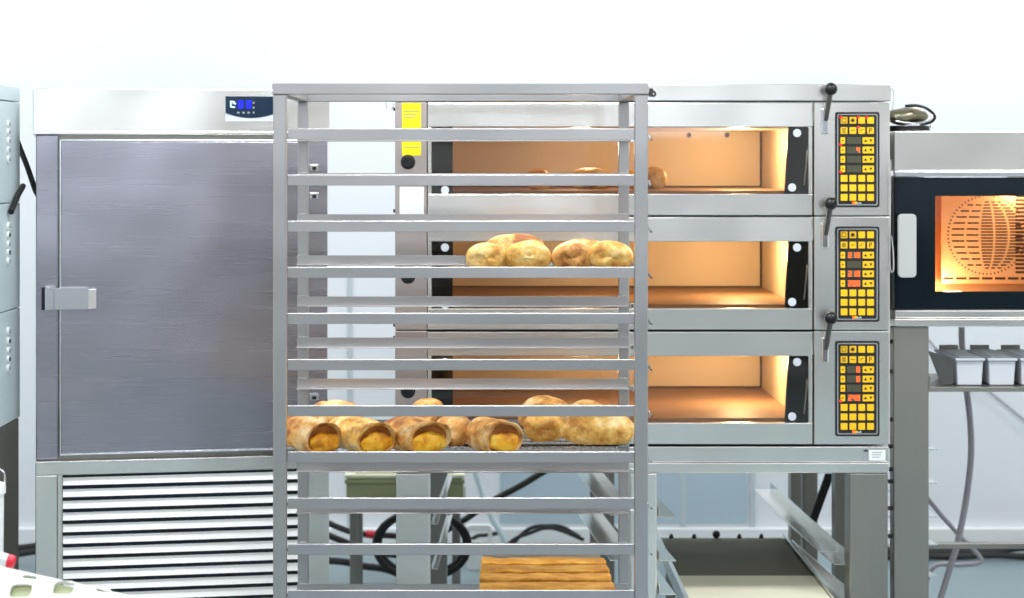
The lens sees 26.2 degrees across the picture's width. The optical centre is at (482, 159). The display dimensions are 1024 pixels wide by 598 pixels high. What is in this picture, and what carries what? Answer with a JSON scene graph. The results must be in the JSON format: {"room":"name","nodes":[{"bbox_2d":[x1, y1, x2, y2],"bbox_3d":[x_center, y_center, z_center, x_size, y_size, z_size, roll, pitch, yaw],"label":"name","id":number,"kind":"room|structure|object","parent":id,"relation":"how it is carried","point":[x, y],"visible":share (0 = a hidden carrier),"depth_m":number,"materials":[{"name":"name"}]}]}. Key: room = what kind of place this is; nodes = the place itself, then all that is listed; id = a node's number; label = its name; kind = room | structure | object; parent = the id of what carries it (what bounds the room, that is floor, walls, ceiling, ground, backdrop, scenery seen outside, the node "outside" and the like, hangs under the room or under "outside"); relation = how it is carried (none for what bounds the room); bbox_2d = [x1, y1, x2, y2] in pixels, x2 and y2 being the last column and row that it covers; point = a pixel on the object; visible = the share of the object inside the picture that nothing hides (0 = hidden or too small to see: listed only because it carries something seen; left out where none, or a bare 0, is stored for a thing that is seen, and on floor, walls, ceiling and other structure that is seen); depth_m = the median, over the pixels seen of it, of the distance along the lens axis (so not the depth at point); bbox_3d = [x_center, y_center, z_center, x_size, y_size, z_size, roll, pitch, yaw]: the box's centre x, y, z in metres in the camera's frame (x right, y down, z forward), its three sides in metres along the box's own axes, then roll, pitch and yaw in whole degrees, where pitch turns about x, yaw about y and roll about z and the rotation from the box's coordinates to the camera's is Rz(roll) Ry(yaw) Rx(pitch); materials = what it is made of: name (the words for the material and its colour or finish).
{"room":"commercial kitchen","nodes":[
{"label":"commercial kitchen","id":0,"kind":"room"},
{"bbox_2d":[0,0,1023,526],"bbox_3d":[0.000,-0.030,9.250,9.000,3.300,0.100,0,0,0],"label":"wall","id":1,"kind":"structure","parent":0,"point":[962,61],"depth_m":9.20,"materials":[{"name":"white paint"}]},
{"bbox_2d":[347,278,352,526],"bbox_3d":[-0.556,1.002,9.195,0.022,1.064,0.007,0,0,0],"label":"trim","id":2,"kind":"structure","parent":1,"relation":"attached to","point":[349,280],"depth_m":9.19,"materials":[{"name":"grey"}]},
{"bbox_2d":[19,527,1023,544],"bbox_3d":[0.000,1.577,9.184,9.000,0.085,0.029,0,0,0],"label":"baseboard","id":3,"kind":"structure","parent":1,"relation":"attached to","point":[26,534],"depth_m":9.17,"materials":[{"name":"white"}]},
{"bbox_2d":[500,473,746,523],"bbox_3d":[0.588,0.970,9.197,1.033,1.100,0.005,0,0,0],"label":"wall panel","id":4,"kind":"object","parent":1,"relation":"attached to","point":[711,498],"depth_m":9.19,"materials":[{"name":"blue"}]},
{"bbox_2d":[680,473,685,526],"bbox_3d":[0.836,1.002,9.195,0.022,1.064,0.007,0,0,0],"label":"trim","id":5,"kind":"structure","parent":1,"relation":"attached to","point":[683,475],"depth_m":9.19,"materials":[{"name":"grey"}]},
{"bbox_2d":[749,473,754,526],"bbox_3d":[1.125,1.002,9.195,0.022,1.064,0.007,0,0,0],"label":"trim","id":6,"kind":"structure","parent":1,"relation":"attached to","point":[751,475],"depth_m":9.19,"materials":[{"name":"grey"}]},
{"bbox_2d":[929,339,1023,420],"bbox_3d":[2.189,1.171,9.166,0.696,0.887,0.040,0,0,0],"label":"cable","id":7,"kind":"object","parent":1,"relation":"attached to","point":[931,343],"visible":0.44,"depth_m":9.18,"materials":[{"name":"grey rubber"}]},
{"bbox_2d":[19,551,1023,597],"bbox_3d":[0.000,1.670,2.600,9.000,0.100,13.400,0,0,0],"label":"floor","id":8,"kind":"structure","parent":0,"point":[995,577],"depth_m":8.54,"materials":[{"name":"grey tile"}]},
{"bbox_2d":[0,85,19,569],"bbox_3d":[-1.621,0.706,5.860,0.609,1.828,0.920,0,0,0],"label":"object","id":9,"kind":"object","parent":8,"relation":"on","point":[9,110],"visible":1,"depth_m":6.17,"materials":[{"name":"grey metal"}]},
{"bbox_2d":[8,183,25,214],"bbox_3d":[-1.313,0.109,6.199,0.017,0.085,0.166,0,0,0],"label":"handle","id":10,"kind":"object","parent":9,"relation":"attached to","point":[22,186],"visible":1,"depth_m":6.18,"materials":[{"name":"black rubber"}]},
{"bbox_2d":[19,548,34,556],"bbox_3d":[-1.848,1.568,8.780,0.324,0.044,0.028,0,0,0],"label":"cable","id":11,"kind":"object","parent":8,"relation":"on","point":[31,551],"visible":0.28,"depth_m":8.77,"materials":[{"name":"black rubber"}]},
{"bbox_2d":[19,542,34,549],"bbox_3d":[-1.873,1.562,8.900,0.325,0.044,0.028,0,0,0],"label":"cable","id":12,"kind":"object","parent":8,"relation":"on","point":[30,545],"visible":0.15,"depth_m":8.89,"materials":[{"name":"black rubber"}]},
{"bbox_2d":[33,88,328,597],"bbox_3d":[-0.930,0.709,6.650,0.839,1.823,0.848,0,0,-11],"label":"refrigerator","id":13,"kind":"object","parent":8,"relation":"on","point":[154,461],"visible":0.79,"depth_m":6.25,"materials":[{"name":"metal"}]},
{"bbox_2d":[20,141,35,195],"bbox_3d":[-1.365,0.743,6.816,0.102,1.733,0.796,0,0,-5],"label":"power cable","id":14,"kind":"object","parent":13,"relation":"attached to","point":[24,159],"visible":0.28,"depth_m":6.49,"materials":[{"name":"black rubber"}]},
{"bbox_2d":[329,557,395,576],"bbox_3d":[-0.413,1.568,8.420,0.424,0.103,0.028,0,0,0],"label":"power cable","id":15,"kind":"object","parent":8,"relation":"on","point":[332,560],"visible":0.37,"depth_m":8.41,"materials":[{"name":"black rubber"}]},
{"bbox_2d":[329,520,395,538],"bbox_3d":[-0.426,1.508,8.600,0.433,0.230,0.031,0,0,0],"label":"power cable","id":16,"kind":"object","parent":8,"relation":"on","point":[368,533],"visible":0.33,"depth_m":8.59,"materials":[{"name":"black rubber"}]},
{"bbox_2d":[329,532,395,557],"bbox_3d":[-0.423,1.518,8.500,0.423,0.186,0.026,0,0,0],"label":"power cable","id":17,"kind":"object","parent":8,"relation":"on","point":[333,537],"visible":0.15,"depth_m":8.49,"materials":[{"name":"black rubber"}]},
{"bbox_2d":[350,487,465,583],"bbox_3d":[-0.282,1.426,8.100,0.434,0.388,0.400,0,0,0],"label":"stool","id":18,"kind":"object","parent":8,"relation":"on","point":[356,520],"visible":0.15,"depth_m":7.91,"materials":[{"name":"metal"}]},
{"bbox_2d":[344,472,464,497],"bbox_3d":[-0.282,1.177,8.097,0.432,0.107,0.386,0,0,0],"label":"crate","id":19,"kind":"object","parent":18,"relation":"on","point":[358,484],"visible":0.48,"depth_m":7.91,"materials":[{"name":"green plastic"}]},
{"bbox_2d":[372,514,471,576],"bbox_3d":[-0.214,1.425,7.650,0.352,0.405,0.222,0,0,0],"label":"coil","id":20,"kind":"object","parent":8,"relation":"on","point":[384,562],"visible":0.42,"depth_m":7.71,"materials":[{"name":"black rubber"}]},
{"bbox_2d":[272,84,651,597],"bbox_3d":[-0.047,0.720,5.540,0.903,1.801,0.710,0,0,0],"label":"rack","id":21,"kind":"object","parent":8,"relation":"on","point":[307,462],"visible":0.94,"depth_m":5.20,"materials":[{"name":"metal"}]},
{"bbox_2d":[288,129,633,139],"bbox_3d":[-0.052,-0.061,5.221,0.820,0.026,0.034,0,0,0],"label":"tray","id":22,"kind":"object","parent":21,"relation":"on","point":[293,134],"depth_m":5.20,"materials":[{"name":"metal"}]},
{"bbox_2d":[288,175,633,185],"bbox_3d":[-0.052,0.048,5.221,0.820,0.026,0.034,0,0,0],"label":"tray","id":23,"kind":"object","parent":21,"relation":"on","point":[293,180],"depth_m":5.20,"materials":[{"name":"metal"}]},
{"bbox_2d":[288,221,633,231],"bbox_3d":[-0.052,0.157,5.221,0.820,0.026,0.034,0,0,0],"label":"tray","id":24,"kind":"object","parent":21,"relation":"on","point":[293,226],"depth_m":5.20,"materials":[{"name":"metal"}]},
{"bbox_2d":[288,267,633,277],"bbox_3d":[-0.052,0.266,5.221,0.820,0.026,0.034,0,0,0],"label":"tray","id":25,"kind":"object","parent":21,"relation":"on","point":[293,272],"depth_m":5.20,"materials":[{"name":"metal"}]},
{"bbox_2d":[288,313,633,323],"bbox_3d":[-0.052,0.375,5.221,0.820,0.026,0.034,0,0,0],"label":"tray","id":26,"kind":"object","parent":21,"relation":"on","point":[293,318],"depth_m":5.20,"materials":[{"name":"metal"}]},
{"bbox_2d":[288,359,633,369],"bbox_3d":[-0.052,0.484,5.221,0.820,0.026,0.034,0,0,0],"label":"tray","id":27,"kind":"object","parent":21,"relation":"on","point":[293,364],"depth_m":5.20,"materials":[{"name":"metal"}]},
{"bbox_2d":[288,406,633,415],"bbox_3d":[-0.052,0.594,5.221,0.820,0.026,0.034,0,0,0],"label":"rail","id":28,"kind":"object","parent":21,"relation":"on","point":[292,410],"depth_m":5.20,"materials":[{"name":"metal"}]},
{"bbox_2d":[288,452,633,462],"bbox_3d":[-0.052,0.703,5.221,0.820,0.026,0.034,0,0,0],"label":"rail","id":29,"kind":"object","parent":21,"relation":"on","point":[293,457],"depth_m":5.20,"materials":[{"name":"metal"}]},
{"bbox_2d":[288,498,633,508],"bbox_3d":[-0.052,0.812,5.221,0.820,0.026,0.034,0,0,0],"label":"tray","id":30,"kind":"object","parent":21,"relation":"on","point":[293,503],"depth_m":5.20,"materials":[{"name":"metal"}]},
{"bbox_2d":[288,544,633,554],"bbox_3d":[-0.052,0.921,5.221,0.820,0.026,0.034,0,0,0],"label":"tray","id":31,"kind":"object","parent":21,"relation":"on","point":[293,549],"depth_m":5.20,"materials":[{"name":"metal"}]},
{"bbox_2d":[288,590,633,597],"bbox_3d":[-0.052,1.030,5.221,0.820,0.026,0.034,0,0,0],"label":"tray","id":32,"kind":"object","parent":21,"relation":"on","point":[291,593],"depth_m":5.20,"materials":[{"name":"metal"}]},
{"bbox_2d":[293,426,629,451],"bbox_3d":[-0.052,0.708,5.526,0.817,0.005,0.637,0,0,0],"label":"grid","id":33,"kind":"object","parent":21,"relation":"on","point":[525,441],"visible":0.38,"depth_m":5.40,"materials":[{"name":"silver metal"}]},
{"bbox_2d":[287,416,340,451],"bbox_3d":[-0.427,0.664,5.362,0.111,0.079,0.227,0,0,-30],"label":"bread roll","id":34,"kind":"object","parent":33,"relation":"on","point":[304,433],"visible":0.86,"depth_m":5.29,"materials":[{"name":"orange"}]},
{"bbox_2d":[311,400,361,421],"bbox_3d":[-0.388,0.662,5.692,0.142,0.083,0.124,0,0,30],"label":"bread roll","id":35,"kind":"object","parent":33,"relation":"on","point":[330,402],"visible":0.3,"depth_m":5.66,"materials":[{"name":"beige food"}]},
{"bbox_2d":[329,416,395,451],"bbox_3d":[-0.307,0.666,5.365,0.111,0.082,0.235,0,0,-30],"label":"bread roll","id":36,"kind":"object","parent":33,"relation":"on","point":[358,433],"visible":0.78,"depth_m":5.29,"materials":[{"name":"orange"}]},
{"bbox_2d":[385,416,450,451],"bbox_3d":[-0.175,0.665,5.357,0.122,0.081,0.214,0,0,-30],"label":"bread roll","id":37,"kind":"object","parent":33,"relation":"on","point":[413,433],"visible":0.88,"depth_m":5.28,"materials":[{"name":"orange"}]},
{"bbox_2d":[412,398,443,421],"bbox_3d":[-0.145,0.662,5.729,0.106,0.083,0.142,0,0,0],"label":"bread roll","id":38,"kind":"object","parent":33,"relation":"on","point":[425,401],"visible":0.23,"depth_m":5.68,"materials":[{"name":"brown food"}]},
{"bbox_2d":[436,416,469,445],"bbox_3d":[-0.071,0.667,5.456,0.092,0.073,0.121,0,0,20],"label":"bread roll","id":39,"kind":"object","parent":33,"relation":"on","point":[458,425],"visible":0.52,"depth_m":5.40,"materials":[{"name":"brown food"}]},
{"bbox_2d":[466,416,522,451],"bbox_3d":[0.019,0.665,5.338,0.104,0.079,0.162,0,0,-28],"label":"bread roll","id":40,"kind":"object","parent":33,"relation":"on","point":[485,434],"visible":0.99,"depth_m":5.29,"materials":[{"name":"orange food"}]},
{"bbox_2d":[524,416,563,441],"bbox_3d":[0.153,0.667,5.541,0.104,0.073,0.122,0,0,0],"label":"bread roll","id":41,"kind":"object","parent":33,"relation":"on","point":[536,428],"visible":0.8,"depth_m":5.49,"materials":[{"name":"brown food"}]},
{"bbox_2d":[518,395,569,428],"bbox_3d":[0.160,0.657,5.724,0.138,0.094,0.132,0,0,0],"label":"bread roll","id":42,"kind":"object","parent":33,"relation":"on","point":[541,400],"visible":0.29,"depth_m":5.68,"materials":[{"name":"brown food"}]},
{"bbox_2d":[570,399,602,418],"bbox_3d":[0.270,0.663,5.739,0.109,0.082,0.142,0,0,0],"label":"bread roll","id":43,"kind":"object","parent":33,"relation":"on","point":[585,402],"visible":0.22,"depth_m":5.69,"materials":[{"name":"brown food"}]},
{"bbox_2d":[560,416,633,444],"bbox_3d":[0.283,0.667,5.454,0.186,0.074,0.079,0,0,-6],"label":"bread roll","id":44,"kind":"object","parent":33,"relation":"on","point":[585,430],"visible":0.92,"depth_m":5.42,"materials":[{"name":"beige food"}]},
{"bbox_2d":[297,172,627,174],"bbox_3d":[-0.054,0.046,5.830,0.880,0.029,0.038,0,0,0],"label":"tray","id":45,"kind":"object","parent":21,"relation":"on","point":[299,173],"depth_m":5.85,"materials":[{"name":"silver metal"}]},
{"bbox_2d":[297,583,627,589],"bbox_3d":[-0.054,1.138,5.830,0.880,0.029,0.038,0,0,0],"label":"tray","id":46,"kind":"object","parent":21,"relation":"on","point":[300,586],"depth_m":5.85,"materials":[{"name":"silver metal"}]},
{"bbox_2d":[479,573,610,582],"bbox_3d":[0.152,1.023,5.381,0.324,0.020,0.098,0,0,0],"label":"bread","id":47,"kind":"object","parent":46,"relation":"on","point":[484,577],"visible":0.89,"depth_m":5.34,"materials":[{"name":"brown food"}]},
{"bbox_2d":[479,582,614,589],"bbox_3d":[0.153,1.023,5.272,0.324,0.019,0.098,0,0,0],"label":"bread","id":48,"kind":"object","parent":46,"relation":"on","point":[483,585],"visible":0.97,"depth_m":5.25,"materials":[{"name":"brown food"}]},
{"bbox_2d":[296,139,633,142],"bbox_3d":[-0.045,-0.061,5.827,0.899,0.033,0.044,0,0,0],"label":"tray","id":49,"kind":"object","parent":21,"relation":"on","point":[299,141],"depth_m":5.85,"materials":[{"name":"silver metal"}]},
{"bbox_2d":[297,213,632,220],"bbox_3d":[-0.045,0.158,5.827,0.899,0.033,0.044,0,0,0],"label":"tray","id":50,"kind":"object","parent":21,"relation":"on","point":[300,216],"depth_m":5.85,"materials":[{"name":"silver metal"}]},
{"bbox_2d":[296,254,633,266],"bbox_3d":[-0.045,0.267,5.827,0.899,0.033,0.044,0,0,0],"label":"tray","id":51,"kind":"object","parent":21,"relation":"on","point":[303,260],"depth_m":5.85,"materials":[{"name":"silver metal"}]},
{"bbox_2d":[296,295,633,308],"bbox_3d":[-0.045,0.376,5.827,0.899,0.033,0.044,0,0,0],"label":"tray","id":52,"kind":"object","parent":21,"relation":"on","point":[303,301],"depth_m":5.85,"materials":[{"name":"silver metal"}]},
{"bbox_2d":[296,336,633,349],"bbox_3d":[-0.045,0.485,5.827,0.899,0.033,0.044,0,0,0],"label":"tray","id":53,"kind":"object","parent":21,"relation":"on","point":[303,342],"depth_m":5.85,"materials":[{"name":"silver metal"}]},
{"bbox_2d":[296,377,633,390],"bbox_3d":[-0.045,0.595,5.827,0.899,0.033,0.044,0,0,0],"label":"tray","id":54,"kind":"object","parent":21,"relation":"on","point":[303,383],"depth_m":5.85,"materials":[{"name":"silver metal"}]},
{"bbox_2d":[296,509,633,514],"bbox_3d":[-0.045,0.922,5.827,0.899,0.033,0.044,0,0,0],"label":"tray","id":55,"kind":"object","parent":21,"relation":"on","point":[299,511],"depth_m":5.83,"materials":[{"name":"silver metal"}]},
{"bbox_2d":[297,542,633,556],"bbox_3d":[-0.045,1.031,5.827,0.899,0.033,0.044,0,0,0],"label":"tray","id":56,"kind":"object","parent":21,"relation":"on","point":[298,542],"depth_m":5.85,"materials":[{"name":"silver metal"}]},
{"bbox_2d":[483,555,600,557],"bbox_3d":[0.153,1.036,5.525,0.306,0.006,0.634,0,0,0],"label":"board","id":57,"kind":"object","parent":21,"relation":"on","point":[493,556],"visible":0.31,"depth_m":5.73,"materials":[{"name":"wood"}]},
{"bbox_2d":[481,557,605,565],"bbox_3d":[0.153,1.022,5.599,0.318,0.021,0.097,0,0,0],"label":"bread","id":58,"kind":"object","parent":57,"relation":"on","point":[539,561],"visible":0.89,"depth_m":5.56,"materials":[{"name":"brown food"}]},
{"bbox_2d":[480,565,609,573],"bbox_3d":[0.153,1.022,5.490,0.321,0.021,0.097,0,0,0],"label":"bread","id":59,"kind":"object","parent":57,"relation":"on","point":[502,569],"visible":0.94,"depth_m":5.45,"materials":[{"name":"brown food"}]},
{"bbox_3d":[0.155,0.271,5.526,0.404,0.005,0.636,0,0,0],"label":"grid","id":60,"kind":"object","parent":21,"relation":"on","visible":0},
{"bbox_2d":[466,242,505,266],"bbox_3d":[0.009,0.234,5.383,0.104,0.066,0.132,0,0,0],"label":"bread roll","id":61,"kind":"object","parent":60,"relation":"on","point":[485,254],"visible":0.8,"depth_m":5.33,"materials":[{"name":"beige food"}]},
{"bbox_2d":[487,234,543,265],"bbox_3d":[0.082,0.226,5.554,0.157,0.082,0.132,0,0,0],"label":"bread roll","id":62,"kind":"object","parent":60,"relation":"on","point":[506,240],"visible":0.28,"depth_m":5.51,"materials":[{"name":"beige food"}]},
{"bbox_2d":[505,240,551,266],"bbox_3d":[0.109,0.232,5.378,0.116,0.071,0.122,0,0,0],"label":"bread roll","id":63,"kind":"object","parent":60,"relation":"on","point":[530,253],"visible":0.89,"depth_m":5.33,"materials":[{"name":"beige food"}]},
{"bbox_2d":[551,241,590,266],"bbox_3d":[0.217,0.233,5.383,0.101,0.069,0.132,0,0,0],"label":"bread roll","id":64,"kind":"object","parent":60,"relation":"on","point":[571,253],"visible":0.87,"depth_m":5.33,"materials":[{"name":"brown food"}]},
{"bbox_2d":[564,239,599,247],"bbox_3d":[0.254,0.233,5.554,0.138,0.069,0.132,0,0,0],"label":"bread roll","id":65,"kind":"object","parent":60,"relation":"on","point":[588,242],"visible":0.16,"depth_m":5.51,"materials":[{"name":"beige food"}]},
{"bbox_2d":[589,240,632,266],"bbox_3d":[0.311,0.232,5.383,0.111,0.071,0.132,0,0,0],"label":"bread roll","id":66,"kind":"object","parent":60,"relation":"on","point":[607,253],"visible":0.89,"depth_m":5.33,"materials":[{"name":"beige food"}]},
{"bbox_2d":[466,524,491,569],"bbox_3d":[-0.016,1.532,8.720,0.103,0.177,0.080,0,0,0],"label":"bracket","id":67,"kind":"object","parent":8,"relation":"on","point":[474,561],"visible":0.56,"depth_m":8.70,"materials":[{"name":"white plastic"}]},
{"bbox_2d":[471,531,497,539],"bbox_3d":[-0.019,1.556,8.900,0.202,0.119,0.016,0,0,0],"label":"power cable","id":68,"kind":"object","parent":8,"relation":"on","point":[474,537],"visible":0.39,"depth_m":8.89,"materials":[{"name":"black rubber"}]},
{"bbox_2d":[473,473,507,542],"bbox_3d":[0.022,1.399,8.800,0.170,0.444,0.024,0,0,0],"label":"pipe","id":69,"kind":"object","parent":8,"relation":"on","point":[481,492],"visible":0.48,"depth_m":8.79,"materials":[{"name":"white plastic"}]},
{"bbox_2d":[448,473,546,532],"bbox_3d":[0.039,1.380,8.450,0.524,0.453,0.025,0,0,0],"label":"hose","id":70,"kind":"object","parent":8,"relation":"on","point":[534,477],"visible":0.3,"depth_m":8.44,"materials":[{"name":"black rubber"}]},
{"bbox_2d":[508,526,584,542],"bbox_3d":[0.231,1.552,8.950,0.367,0.128,0.016,0,0,0],"label":"power cable","id":71,"kind":"object","parent":8,"relation":"on","point":[536,530],"visible":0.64,"depth_m":8.94,"materials":[{"name":"black rubber"}]},
{"bbox_2d":[514,524,580,542],"bbox_3d":[0.241,1.554,9.000,0.320,0.131,0.016,0,0,0],"label":"power cable","id":72,"kind":"object","parent":8,"relation":"on","point":[532,527],"visible":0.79,"depth_m":8.99,"materials":[{"name":"black rubber"}]},
{"bbox_2d":[395,443,888,597],"bbox_3d":[0.456,1.221,6.863,1.415,0.799,1.134,0,0,0],"label":"stand","id":73,"kind":"object","parent":8,"relation":"on","point":[857,548],"visible":0.59,"depth_m":6.30,"materials":[{"name":"metal"}]},
{"bbox_2d":[393,312,889,443],"bbox_3d":[0.454,0.622,6.826,1.423,0.385,1.208,0,0,0],"label":"oven","id":74,"kind":"object","parent":73,"relation":"on","point":[829,386],"visible":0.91,"depth_m":6.30,"materials":[{"name":"metal"}]},
{"bbox_2d":[393,197,889,329],"bbox_3d":[0.454,0.296,6.826,1.423,0.382,1.208,0,0,0],"label":"oven","id":75,"kind":"object","parent":74,"relation":"on","point":[707,272],"visible":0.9,"depth_m":6.30,"materials":[{"name":"metal"}]},
{"bbox_2d":[385,83,893,215],"bbox_3d":[0.448,-0.030,6.838,1.456,0.379,1.232,0,0,0],"label":"oven","id":76,"kind":"object","parent":75,"relation":"on","point":[716,158],"depth_m":6.30,"materials":[{"name":"metal"}]},
{"bbox_2d":[527,169,548,189],"bbox_3d":[0.161,0.056,6.494,0.076,0.061,0.091,0,0,0],"label":"bread roll","id":77,"kind":"object","parent":76,"relation":"on","point":[532,170],"visible":0.34,"depth_m":6.46,"materials":[{"name":"brown food"}]},
{"bbox_2d":[573,168,610,188],"bbox_3d":[0.321,0.055,6.544,0.127,0.065,0.092,0,0,0],"label":"bread roll","id":78,"kind":"object","parent":76,"relation":"on","point":[582,170],"visible":0.42,"depth_m":6.51,"materials":[{"name":"brown food"}]},
{"bbox_2d":[629,169,633,188],"bbox_3d":[0.430,0.057,6.524,0.067,0.059,0.091,0,0,0],"label":"bread roll","id":79,"kind":"object","parent":76,"relation":"on","point":[631,172],"visible":0.17,"depth_m":6.49,"materials":[{"name":"brown food"}]},
{"bbox_2d":[648,166,666,188],"bbox_3d":[0.508,0.053,6.544,0.076,0.068,0.091,0,0,0],"label":"bread roll","id":80,"kind":"object","parent":76,"relation":"on","point":[657,176],"visible":0.74,"depth_m":6.50,"materials":[{"name":"brown food"}]},
{"bbox_2d":[657,530,837,597],"bbox_3d":[0.795,1.427,6.675,0.440,0.386,1.350,0,0,0],"label":"tray","id":81,"kind":"object","parent":8,"relation":"on","point":[716,567],"visible":0.95,"depth_m":6.79,"materials":[{"name":"grey metal"}]},
{"bbox_2d":[888,325,1023,597],"bbox_3d":[1.471,1.051,6.680,0.597,1.139,0.660,0,0,0],"label":"stand","id":82,"kind":"object","parent":8,"relation":"on","point":[911,382],"visible":0.7,"depth_m":6.35,"materials":[{"name":"metal"}]},
{"bbox_2d":[889,131,1023,325],"bbox_3d":[1.462,0.198,6.664,0.608,0.563,0.772,0,0,0],"label":"oven","id":83,"kind":"object","parent":82,"relation":"on","point":[956,209],"visible":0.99,"depth_m":6.35,"materials":[{"name":"metal"}]},
{"bbox_2d":[890,124,932,130],"bbox_3d":[1.247,-0.094,6.450,0.124,0.019,0.140,0,0,0],"label":"pan","id":84,"kind":"object","parent":83,"relation":"on","point":[905,127],"visible":0.86,"depth_m":6.39,"materials":[{"name":"black metal"}]},
{"bbox_2d":[890,104,935,125],"bbox_3d":[1.244,-0.130,6.423,0.137,0.065,0.117,0,0,0],"label":"metal scoop","id":85,"kind":"object","parent":84,"relation":"on","point":[911,114],"visible":0.97,"depth_m":6.39,"materials":[{"name":"silver metal"}]},
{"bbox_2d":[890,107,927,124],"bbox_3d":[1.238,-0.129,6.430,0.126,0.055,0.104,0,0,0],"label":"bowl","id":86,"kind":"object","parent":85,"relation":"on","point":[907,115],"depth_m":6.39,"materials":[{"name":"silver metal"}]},
{"bbox_2d":[934,345,984,384],"bbox_3d":[1.416,0.609,6.540,0.086,0.093,0.304,0,0,0],"label":"storage bin","id":87,"kind":"object","parent":82,"relation":"on","point":[967,366],"visible":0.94,"depth_m":6.40,"materials":[{"name":"white plastic"}]},
{"bbox_2d":[929,351,1023,391],"bbox_3d":[1.476,0.612,6.562,0.376,0.115,0.415,0,0,0],"label":"shelf","id":88,"kind":"object","parent":82,"relation":"attached to","point":[942,380],"depth_m":6.40,"materials":[{"name":"metal"}]},
{"bbox_2d":[965,345,1017,384],"bbox_3d":[1.510,0.609,6.540,0.086,0.093,0.304,0,0,0],"label":"storage bin","id":89,"kind":"object","parent":82,"relation":"on","point":[998,367],"visible":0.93,"depth_m":6.40,"materials":[{"name":"white plastic"}]},
{"bbox_2d":[982,360,1014,384],"bbox_3d":[1.510,0.620,6.540,0.078,0.071,0.290,0,0,0],"label":"tub","id":90,"kind":"object","parent":89,"relation":"in","point":[995,372],"depth_m":6.40,"materials":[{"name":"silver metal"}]},
{"bbox_2d":[996,345,1023,384],"bbox_3d":[1.603,0.609,6.540,0.086,0.093,0.304,0,0,0],"label":"storage bin","id":91,"kind":"object","parent":82,"relation":"on","point":[1015,351],"visible":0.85,"depth_m":6.47,"materials":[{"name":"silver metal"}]},
{"bbox_2d":[1014,360,1023,384],"bbox_3d":[1.603,0.620,6.540,0.078,0.071,0.290,0,0,0],"label":"tub","id":92,"kind":"object","parent":91,"relation":"in","point":[1019,365],"depth_m":6.42,"materials":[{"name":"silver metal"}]},
{"bbox_2d":[937,327,974,597],"bbox_3d":[1.522,1.068,7.200,0.171,1.044,0.021,0,0,0],"label":"hose","id":93,"kind":"object","parent":8,"relation":"on","point":[961,330],"visible":0.8,"depth_m":7.19,"materials":[{"name":"grey rubber"}]},
{"bbox_2d":[888,552,1023,559],"bbox_3d":[1.970,1.602,8.900,0.728,0.031,0.026,0,0,0],"label":"cable","id":94,"kind":"object","parent":8,"relation":"on","point":[986,555],"visible":0.62,"depth_m":8.89,"materials":[{"name":"black rubber"}]},
{"bbox_2d":[888,548,1023,552],"bbox_3d":[1.992,1.593,9.000,0.737,0.048,0.026,0,0,0],"label":"cable","id":95,"kind":"object","parent":8,"relation":"on","point":[930,550],"visible":0.25,"depth_m":8.99,"materials":[{"name":"black rubber"}]},
{"bbox_2d":[929,497,983,580],"bbox_3d":[1.597,1.377,7.500,0.217,0.479,0.016,0,0,0],"label":"pipe","id":96,"kind":"object","parent":8,"relation":"on","point":[949,524],"visible":0.68,"depth_m":7.49,"materials":[{"name":"grey rubber"}]},
{"bbox_3d":[-1.293,1.396,5.025,0.414,0.449,0.250,0,0,0],"label":"bench","id":97,"kind":"object","parent":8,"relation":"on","visible":0},
{"bbox_2d":[0,468,5,566],"bbox_3d":[-1.138,0.928,5.000,0.108,0.483,0.106,0,0,0],"label":"bucket","id":98,"kind":"object","parent":97,"relation":"on","point":[2,484],"visible":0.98,"depth_m":4.99,"materials":[{"name":"white plastic"}]},
{"bbox_3d":[-1.300,1.275,4.175,0.900,0.690,1.150,0,0,0],"label":"side table","id":99,"kind":"object","parent":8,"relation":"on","visible":0},
{"bbox_2d":[0,552,15,567],"bbox_3d":[-1.026,0.867,4.600,0.100,0.126,0.030,0,0,0],"label":"tube","id":100,"kind":"object","parent":99,"relation":"on","point":[6,560],"visible":0.98,"depth_m":4.59,"materials":[{"name":"white plastic"}]},
{"bbox_2d":[0,566,133,597],"bbox_3d":[-0.887,0.869,4.298,0.419,0.143,0.105,0,0,23],"label":"tray","id":101,"kind":"object","parent":99,"relation":"on","point":[14,583],"visible":1,"depth_m":4.32,"materials":[{"name":"white plastic"}]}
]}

